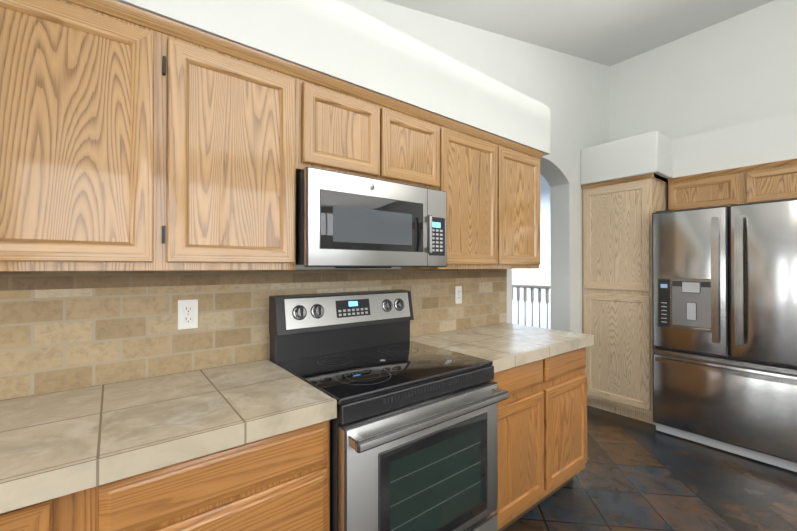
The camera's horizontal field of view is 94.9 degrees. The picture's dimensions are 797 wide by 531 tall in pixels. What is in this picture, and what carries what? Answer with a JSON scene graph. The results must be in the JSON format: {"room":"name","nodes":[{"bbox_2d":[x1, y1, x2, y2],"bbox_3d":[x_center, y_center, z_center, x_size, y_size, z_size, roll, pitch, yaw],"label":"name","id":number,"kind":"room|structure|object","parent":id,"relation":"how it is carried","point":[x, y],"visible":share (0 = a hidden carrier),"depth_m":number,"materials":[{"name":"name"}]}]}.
{"room":"kitchen","nodes":[
{"label":"kitchen","id":0,"kind":"room"},
{"bbox_2d":[296,0,609,333],"bbox_3d":[-0.687,-0.542,1.698,7.600,3.750,0.186,0,0,-38],"label":"wall","id":1,"kind":"structure","parent":0,"point":[572,92],"depth_m":3.28,"materials":[{"name":"paint"}]},
{"bbox_2d":[0,0,167,270],"bbox_3d":[-0.999,-0.376,1.127,0.421,0.782,0.324,0,0,-38],"label":"upper cabinet","id":2,"kind":"object","parent":1,"relation":"attached to","point":[132,138],"depth_m":1.02,"materials":[{"name":"brown wood"}]},
{"bbox_2d":[168,19,303,269],"bbox_3d":[-0.659,-0.375,1.393,0.442,0.782,0.324,0,0,-38],"label":"upper cabinet","id":3,"kind":"object","parent":1,"relation":"attached to","point":[236,111],"depth_m":1.26,"materials":[{"name":"brown wood"}]},
{"bbox_2d":[0,269,506,399],"bbox_3d":[-1.406,0.223,1.005,5.617,0.414,0.013,0,0,-38],"label":"tile backsplash","id":4,"kind":"structure","parent":1,"relation":"attached to","point":[63,330],"depth_m":1.39,"materials":[{"name":"tile"}]},
{"bbox_2d":[178,299,197,329],"bbox_3d":[-0.830,0.193,1.443,0.070,0.115,0.008,0,0,-38],"label":"electrical outlet","id":5,"kind":"object","parent":4,"relation":"attached to","point":[187,314],"visible":1,"depth_m":1.44,"materials":[{"name":"white plastic"}]},
{"bbox_2d":[455,286,461,303],"bbox_3d":[0.397,0.193,2.404,0.060,0.115,0.008,0,0,-38],"label":"electrical outlet","id":6,"kind":"object","parent":4,"relation":"attached to","point":[458,294],"visible":1,"depth_m":2.40,"materials":[{"name":"white plastic"}]},
{"bbox_2d":[116,0,549,155],"bbox_3d":[-1.290,-0.932,0.897,5.660,0.318,0.335,0,0,-38],"label":"soffit","id":7,"kind":"structure","parent":1,"relation":"attached to","point":[338,40],"depth_m":1.59,"materials":[{"name":"paint"}]},
{"bbox_2d":[304,68,387,180],"bbox_3d":[-0.331,-0.570,1.651,0.392,0.389,0.324,0,0,-38],"label":"upper cabinet","id":8,"kind":"object","parent":1,"relation":"attached to","point":[346,124],"depth_m":1.54,"materials":[{"name":"brown wood"}]},
{"bbox_2d":[296,166,446,267],"bbox_3d":[-0.157,-0.177,1.714,0.734,0.380,0.431,0,0,-38],"label":"microwave","id":9,"kind":"object","parent":8,"relation":"attached to","point":[345,220],"visible":1,"depth_m":1.51,"materials":[{"name":"grey metal"}]},
{"bbox_2d":[388,97,443,190],"bbox_3d":[-0.030,-0.569,1.887,0.373,0.389,0.324,0,0,-38],"label":"upper cabinet","id":10,"kind":"object","parent":1,"relation":"attached to","point":[415,135],"depth_m":1.78,"materials":[{"name":"brown wood"}]},
{"bbox_2d":[402,117,503,268],"bbox_3d":[0.306,-0.372,2.149,0.479,0.782,0.324,0,0,-38],"label":"upper cabinet","id":11,"kind":"object","parent":1,"relation":"attached to","point":[473,157],"depth_m":2.04,"materials":[{"name":"brown wood"}]},
{"bbox_2d":[504,139,543,268],"bbox_3d":[0.680,-0.370,2.442,0.471,0.782,0.324,0,0,-38],"label":"upper cabinet","id":12,"kind":"object","parent":1,"relation":"attached to","point":[521,162],"depth_m":2.33,"materials":[{"name":"brown wood"}]},
{"bbox_2d":[512,174,550,328],"bbox_3d":[3.013,-0.516,7.800,0.150,3.750,5.160,0,0,-38],"label":"wall","id":13,"kind":"structure","parent":0,"point":[540,275],"depth_m":7.69,"materials":[{"name":"paint"}]},
{"bbox_2d":[383,0,773,65],"bbox_3d":[0.288,-1.756,2.729,10.800,1.005,10.200,0,0,-38],"label":"ceiling","id":14,"kind":"structure","parent":0,"point":[609,32],"depth_m":2.79,"materials":[{"name":"paint"}]},
{"bbox_2d":[503,405,796,530],"bbox_3d":[0.288,1.367,2.716,10.800,0.060,10.200,0,0,-38],"label":"floor","id":15,"kind":"structure","parent":0,"point":[635,475],"depth_m":2.18,"materials":[{"name":"tile"}]},
{"bbox_2d":[0,490,83,530],"bbox_3d":[-1.062,0.895,0.877,0.469,0.868,0.628,0,0,-38],"label":"base cabinet","id":16,"kind":"object","parent":15,"relation":"on","point":[66,512],"depth_m":0.75,"materials":[{"name":"brown wood"}]},
{"bbox_2d":[84,420,329,530],"bbox_3d":[-0.638,0.897,1.208,0.607,0.868,0.628,0,0,-38],"label":"base cabinet","id":17,"kind":"object","parent":15,"relation":"on","point":[279,482],"depth_m":0.97,"materials":[{"name":"brown wood"}]},
{"bbox_2d":[0,359,336,513],"bbox_3d":[-1.154,0.443,0.786,1.945,0.056,0.639,0,0,-38],"label":"countertop","id":18,"kind":"structure","parent":17,"relation":"on","point":[53,445],"depth_m":0.98,"materials":[{"name":"tile"}]},
{"bbox_2d":[269,289,507,530],"bbox_3d":[-0.054,0.734,1.579,0.760,1.197,0.730,0,0,-38],"label":"range","id":19,"kind":"object","parent":15,"relation":"on","point":[413,435],"visible":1,"depth_m":1.40,"materials":[{"name":"grey metal"}]},
{"bbox_2d":[512,284,550,328],"bbox_3d":[1.280,0.813,5.864,0.064,1.075,2.470,0,0,-38],"label":"railing","id":20,"kind":"object","parent":15,"relation":"on","point":[532,287],"visible":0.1,"depth_m":5.10,"materials":[{"name":"white wood"}]},
{"bbox_2d":[491,347,586,530],"bbox_3d":[0.580,0.901,2.163,0.949,0.868,0.627,0,0,-38],"label":"base cabinet","id":21,"kind":"object","parent":15,"relation":"on","point":[542,433],"visible":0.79,"depth_m":1.88,"materials":[{"name":"brown wood"}]},
{"bbox_2d":[410,323,593,372],"bbox_3d":[0.598,0.449,2.158,0.974,0.056,0.639,0,0,-38],"label":"countertop","id":22,"kind":"structure","parent":21,"relation":"on","point":[503,346],"depth_m":2.02,"materials":[{"name":"tile"}]},
{"bbox_2d":[581,173,668,424],"bbox_3d":[2.170,0.291,3.434,0.651,2.098,0.592,0,0,-38],"label":"pantry","id":23,"kind":"object","parent":15,"relation":"on","point":[617,268],"visible":0.83,"depth_m":3.21,"materials":[{"name":"beige wood"}]},
{"bbox_2d":[652,199,796,471],"bbox_3d":[2.573,0.451,2.765,0.786,1.772,0.928,0,0,-38],"label":"fridge","id":24,"kind":"object","parent":15,"relation":"on","point":[724,311],"visible":1,"depth_m":2.57,"materials":[{"name":"grey metal"}]},
{"bbox_2d":[610,0,796,141],"bbox_3d":[3.721,-0.540,2.111,0.150,3.750,4.600,0,0,-38],"label":"wall","id":25,"kind":"structure","parent":0,"point":[737,69],"depth_m":3.21,"materials":[{"name":"paint"}]},
{"bbox_2d":[580,111,796,184],"bbox_3d":[3.399,-0.938,1.859,0.670,0.338,4.600,0,0,-38],"label":"soffit","id":26,"kind":"structure","parent":25,"relation":"attached to","point":[767,140],"depth_m":3.02,"materials":[{"name":"paint"}]},
{"bbox_2d":[668,167,739,210],"bbox_3d":[2.632,-0.610,3.113,0.322,0.298,0.479,0,0,-38],"label":"upper cabinet","id":27,"kind":"object","parent":25,"relation":"attached to","point":[722,187],"depth_m":3.01,"materials":[{"name":"brown wood"}]},
{"bbox_2d":[740,158,796,203],"bbox_3d":[2.930,-0.612,2.733,0.322,0.298,0.486,0,0,-38],"label":"upper cabinet","id":28,"kind":"object","parent":25,"relation":"attached to","point":[771,181],"depth_m":2.71,"materials":[{"name":"brown wood"}]}
]}

